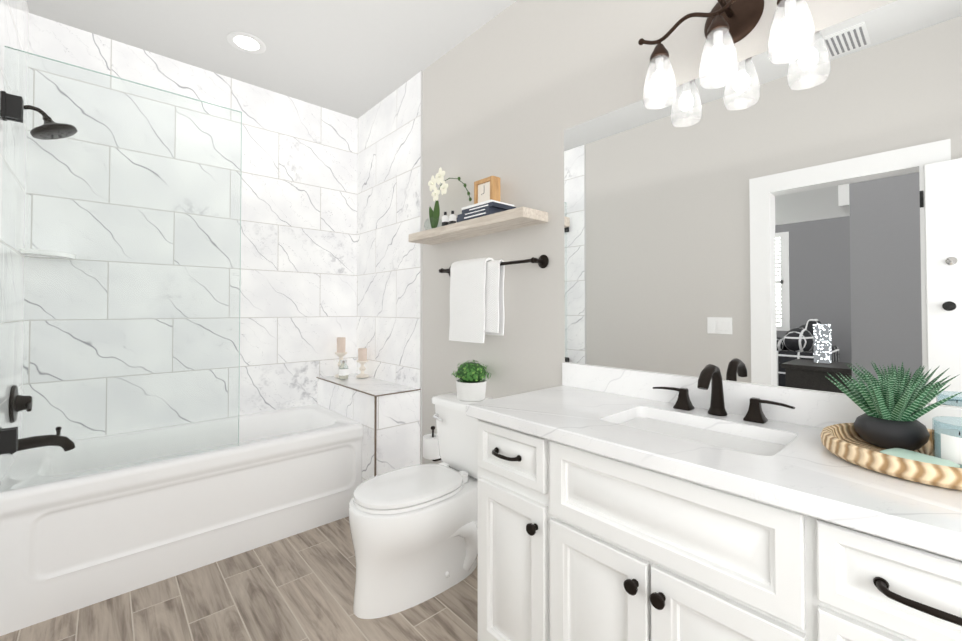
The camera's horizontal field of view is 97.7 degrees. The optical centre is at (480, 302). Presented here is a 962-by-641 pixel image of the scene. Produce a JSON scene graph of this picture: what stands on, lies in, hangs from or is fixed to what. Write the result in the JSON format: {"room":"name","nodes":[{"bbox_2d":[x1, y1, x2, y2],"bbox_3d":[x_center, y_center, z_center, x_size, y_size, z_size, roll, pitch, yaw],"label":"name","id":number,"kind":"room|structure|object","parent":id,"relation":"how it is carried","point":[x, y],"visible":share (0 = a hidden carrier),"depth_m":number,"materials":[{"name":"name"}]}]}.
{"room":"bathroom","nodes":[
{"label":"bathroom","id":0,"kind":"room"},
{"bbox_2d":[0,516,477,640],"bbox_3d":[-0.287,1.317,1.202,2.033,0.100,4.370,1,-1,-42],"label":"floor","id":1,"kind":"structure","parent":0,"point":[299,587],"depth_m":1.75,"materials":[{"name":"brown wood"}]},
{"bbox_2d":[0,404,362,635],"bbox_3d":[-1.538,1.014,2.369,1.503,0.540,0.751,1,-1,-42],"label":"bathtub","id":2,"kind":"object","parent":1,"relation":"on","point":[80,540],"visible":0.98,"depth_m":2.01,"materials":[{"name":"ceramic"}]},
{"bbox_2d":[0,46,241,490],"bbox_3d":[-1.564,-0.134,1.913,0.832,1.740,0.050,1,-1,-42],"label":"glass","id":3,"kind":"object","parent":2,"relation":"on","point":[12,107],"visible":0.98,"depth_m":1.83,"materials":[{"name":"clear glass"}]},
{"bbox_2d":[316,373,420,482],"bbox_3d":[-0.809,0.923,2.912,0.318,0.740,0.918,1,-1,-42],"label":"wall","id":4,"kind":"structure","parent":1,"relation":"on","point":[385,414],"depth_m":2.60,"materials":[{"name":"stone"}]},
{"bbox_2d":[334,337,346,377],"bbox_3d":[-1.055,0.409,3.168,0.094,0.295,0.094,1,-1,-42],"label":"candle holder","id":5,"kind":"object","parent":4,"relation":"on","point":[340,353],"visible":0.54,"depth_m":3.14,"materials":[{"name":"beige ceramic"}]},
{"bbox_2d":[339,359,348,378],"bbox_3d":[-1.000,0.484,3.061,0.069,0.140,0.069,1,-1,-42],"label":"jar","id":6,"kind":"object","parent":4,"relation":"on","point":[343,373],"visible":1,"depth_m":3.04,"materials":[{"name":"clear glass"}]},
{"bbox_2d":[356,348,368,377],"bbox_3d":[-0.889,0.448,3.154,0.094,0.215,0.094,1,-1,-42],"label":"candle holder","id":7,"kind":"object","parent":4,"relation":"on","point":[362,360],"visible":1,"depth_m":3.13,"materials":[{"name":"beige ceramic"}]},
{"bbox_2d":[349,392,492,618],"bbox_3d":[-0.245,0.885,1.965,0.746,0.786,0.452,1,-1,-42],"label":"toilet","id":8,"kind":"object","parent":1,"relation":"on","point":[414,531],"visible":0.92,"depth_m":1.79,"materials":[{"name":"white ceramic"}]},
{"bbox_2d":[451,360,490,401],"bbox_3d":[-0.050,0.395,2.167,0.201,0.199,0.200,1,-1,-42],"label":"potted plant","id":9,"kind":"object","parent":8,"relation":"on","point":[471,383],"visible":1,"depth_m":2.11,"materials":[{"name":"green plant"}]},
{"bbox_2d":[466,414,961,640],"bbox_3d":[0.676,0.826,1.066,0.590,0.875,1.530,1,-1,-42],"label":"bathroom vanity","id":10,"kind":"object","parent":1,"relation":"on","point":[617,504],"depth_m":0.96,"materials":[{"name":"paint"}]},
{"bbox_2d":[466,386,961,553],"bbox_3d":[0.682,0.369,1.078,0.574,0.040,1.570,1,-1,-42],"label":"countertop","id":11,"kind":"structure","parent":10,"relation":"on","point":[806,473],"depth_m":0.93,"materials":[{"name":"white stone"}]},
{"bbox_2d":[614,410,789,457],"bbox_3d":[0.600,0.455,1.195,0.340,0.152,0.515,1,-1,-42],"label":"sink","id":12,"kind":"object","parent":11,"relation":"in","point":[716,435],"depth_m":1.24,"materials":[{"name":"white ceramic"}]},
{"bbox_2d":[653,364,794,423],"bbox_3d":[0.712,0.270,1.299,0.154,0.162,0.406,1,-1,-42],"label":"faucet","id":13,"kind":"object","parent":11,"relation":"on","point":[713,375],"visible":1,"depth_m":1.31,"materials":[{"name":"black metal"}]},
{"bbox_2d":[820,423,961,490],"bbox_3d":[0.954,0.323,0.900,0.354,0.044,0.354,1,-1,-42],"label":"wicker tray","id":14,"kind":"object","parent":11,"relation":"on","point":[846,442],"visible":0.65,"depth_m":0.84,"materials":[{"name":"beige wicker"}]},
{"bbox_2d":[825,370,961,449],"bbox_3d":[0.958,0.250,0.987,0.219,0.172,0.228,1,-1,-42],"label":"succulent pot","id":15,"kind":"object","parent":14,"relation":"on","point":[889,417],"visible":1,"depth_m":0.95,"materials":[{"name":"green plant"}]},
{"bbox_2d":[880,448,959,467],"bbox_3d":[0.885,0.322,0.852,0.062,0.025,0.104,0,-1,-18],"label":"soap bar","id":16,"kind":"object","parent":14,"relation":"on","point":[908,454],"visible":0.44,"depth_m":0.85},
{"bbox_2d":[932,416,961,467],"bbox_3d":[0.990,0.288,0.845,0.113,0.092,0.112,1,-1,-42],"label":"candle jar","id":17,"kind":"object","parent":14,"relation":"on","point":[947,443],"visible":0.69,"depth_m":0.85,"materials":[{"name":"clear glass"}]},
{"bbox_2d":[26,0,516,118],"bbox_3d":[-0.287,-1.573,1.247,2.033,0.100,4.370,1,-1,-42],"label":"ceiling","id":18,"kind":"structure","parent":0,"point":[357,59],"depth_m":2.36,"materials":[{"name":"paint"}]},
{"bbox_2d":[227,32,265,53],"bbox_3d":[-1.355,-1.501,2.431,0.200,0.006,0.200,1,-1,-42],"label":"recessed light","id":19,"kind":"object","parent":18,"relation":"in","point":[246,42],"visible":1,"depth_m":2.43,"materials":[{"name":"white"}]},
{"bbox_2d":[422,0,956,463],"bbox_3d":[0.433,-0.118,1.870,0.100,2.790,4.370,1,-1,-42],"label":"wall","id":20,"kind":"structure","parent":0,"point":[513,91],"depth_m":2.03,"materials":[{"name":"paint"}]},
{"bbox_2d":[356,71,420,388],"bbox_3d":[-0.690,-0.100,3.040,0.008,2.790,0.912,1,-1,-42],"label":"wall tile","id":21,"kind":"structure","parent":20,"relation":"attached to","point":[388,223],"depth_m":2.99,"materials":[{"name":"stone"}]},
{"bbox_2d":[423,426,440,461],"bbox_3d":[-0.270,0.832,2.454,0.143,0.231,0.116,1,-1,-42],"label":"toilet paper holder","id":22,"kind":"object","parent":20,"relation":"attached to","point":[430,447],"visible":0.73,"depth_m":2.40,"materials":[{"name":"white paper"}]},
{"bbox_2d":[409,206,547,244],"bbox_3d":[-0.061,-0.389,2.217,0.174,0.047,0.920,1,-1,-42],"label":"floating shelf","id":23,"kind":"object","parent":20,"relation":"attached to","point":[518,217],"visible":1,"depth_m":2.07,"materials":[{"name":"beige wood"}]},
{"bbox_2d":[424,167,471,228],"bbox_3d":[-0.183,-0.592,2.354,0.116,0.361,0.394,1,-1,-42],"label":"orchid","id":24,"kind":"object","parent":23,"relation":"on","point":[434,215],"visible":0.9,"depth_m":2.42,"materials":[{"name":"white plant"}]},
{"bbox_2d":[442,211,455,225],"bbox_3d":[-0.179,-0.461,2.343,0.045,0.098,0.083,1,-1,-42],"label":"bottle","id":25,"kind":"object","parent":23,"relation":"on","point":[450,219],"visible":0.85,"depth_m":2.34,"materials":[{"name":"white glass"}]},
{"bbox_2d":[457,200,515,221],"bbox_3d":[0.025,-0.451,2.122,0.171,0.071,0.258,1,-1,-42],"label":"books","id":26,"kind":"object","parent":23,"relation":"on","point":[485,208],"visible":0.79,"depth_m":2.04,"materials":[{"name":"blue paper"}]},
{"bbox_2d":[474,176,500,203],"bbox_3d":[0.031,-0.557,2.141,0.055,0.140,0.140,1,-1,-42],"label":"wall clock","id":27,"kind":"object","parent":26,"relation":"on","point":[487,188],"visible":0.79,"depth_m":2.11,"materials":[{"name":"brown wood"}]},
{"bbox_2d":[439,255,548,275],"bbox_3d":[0.028,-0.188,2.180,0.088,0.064,0.754,1,-1,-42],"label":"towel rail","id":28,"kind":"object","parent":20,"relation":"attached to","point":[542,261],"visible":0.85,"depth_m":1.94,"materials":[{"name":"black metal"}]},
{"bbox_2d":[449,257,504,342],"bbox_3d":[-0.022,-0.015,2.184,0.095,0.434,0.365,1,-1,-42],"label":"hanging towel","id":29,"kind":"object","parent":28,"relation":"hanging from","point":[476,300],"visible":1,"depth_m":2.12,"materials":[{"name":"white fabric"}]},
{"bbox_2d":[638,0,815,108],"bbox_3d":[0.755,-0.852,1.320,0.168,0.336,0.517,1,-1,-42],"label":"sconce","id":30,"kind":"object","parent":20,"relation":"attached to","point":[729,23],"visible":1,"depth_m":1.31,"materials":[{"name":"white glass"}]},
{"bbox_2d":[562,362,961,429],"bbox_3d":[0.888,0.302,1.264,0.021,0.098,1.570,1,-1,-42],"label":"backsplash","id":31,"kind":"structure","parent":20,"relation":"attached to","point":[812,408],"depth_m":1.32,"materials":[{"name":"white stone"}]},
{"bbox_2d":[564,0,961,406],"bbox_3d":[0.888,-0.263,1.284,0.006,1.027,1.547,1,-1,-42],"label":"wall mirror","id":32,"kind":"object","parent":20,"relation":"attached to","point":[761,218],"visible":0.89,"depth_m":1.25,"materials":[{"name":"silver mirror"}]},
{"bbox_3d":[-1.750,-0.104,2.780,1.933,2.790,0.100,1,-1,-42],"label":"wall","id":33,"kind":"structure","parent":0,"visible":0},
{"bbox_2d":[22,13,357,439],"bbox_3d":[-1.676,-0.104,2.773,1.833,2.790,0.008,1,-1,-42],"label":"wall tile","id":34,"kind":"structure","parent":33,"relation":"attached to","point":[295,301],"depth_m":2.59,"materials":[{"name":"stone"}]},
{"bbox_3d":[-1.006,-0.138,0.579,0.100,2.790,4.170,1,-1,-42],"label":"wall","id":35,"kind":"structure","parent":0,"visible":0},
{"bbox_2d":[0,0,28,483],"bbox_3d":[-2.048,-0.119,1.822,0.008,2.790,0.912,1,-1,-42],"label":"wall tile","id":36,"kind":"structure","parent":35,"relation":"attached to","point":[14,23],"depth_m":1.86,"materials":[{"name":"stone"}]},
{"bbox_2d":[9,385,32,422],"bbox_3d":[-2.088,0.458,1.917,0.070,0.170,0.191,1,-1,-42],"label":"tub valve","id":37,"kind":"object","parent":36,"relation":"attached to","point":[13,407],"depth_m":1.89,"materials":[{"name":"black metal"}]},
{"bbox_2d":[10,427,74,454],"bbox_3d":[-2.043,0.648,1.968,0.209,0.121,0.076,1,-1,-42],"label":"tub spout","id":38,"kind":"object","parent":36,"relation":"attached to","point":[67,446],"depth_m":1.96,"materials":[{"name":"black metal"}]},
{"bbox_2d":[24,105,76,139],"bbox_3d":[-2.046,-0.852,1.988,0.199,0.158,0.168,1,-1,-42],"label":"shower head","id":39,"kind":"object","parent":36,"relation":"attached to","point":[47,127],"depth_m":1.97},
{"bbox_2d":[20,248,75,258],"bbox_3d":[-2.214,-0.251,2.159,0.190,0.025,0.190,1,-1,-42],"label":"corner shelf","id":40,"kind":"object","parent":35,"relation":"attached to","point":[26,252],"depth_m":2.12,"materials":[{"name":"white ceramic"}]},
{"bbox_2d":[420,70,422,463],"bbox_3d":[-1.061,-0.114,2.087,1.832,2.789,0.012,1,-1,-42],"label":"trim","id":41,"kind":"structure","parent":35,"relation":"attached to","point":[421,223],"depth_m":2.69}
]}

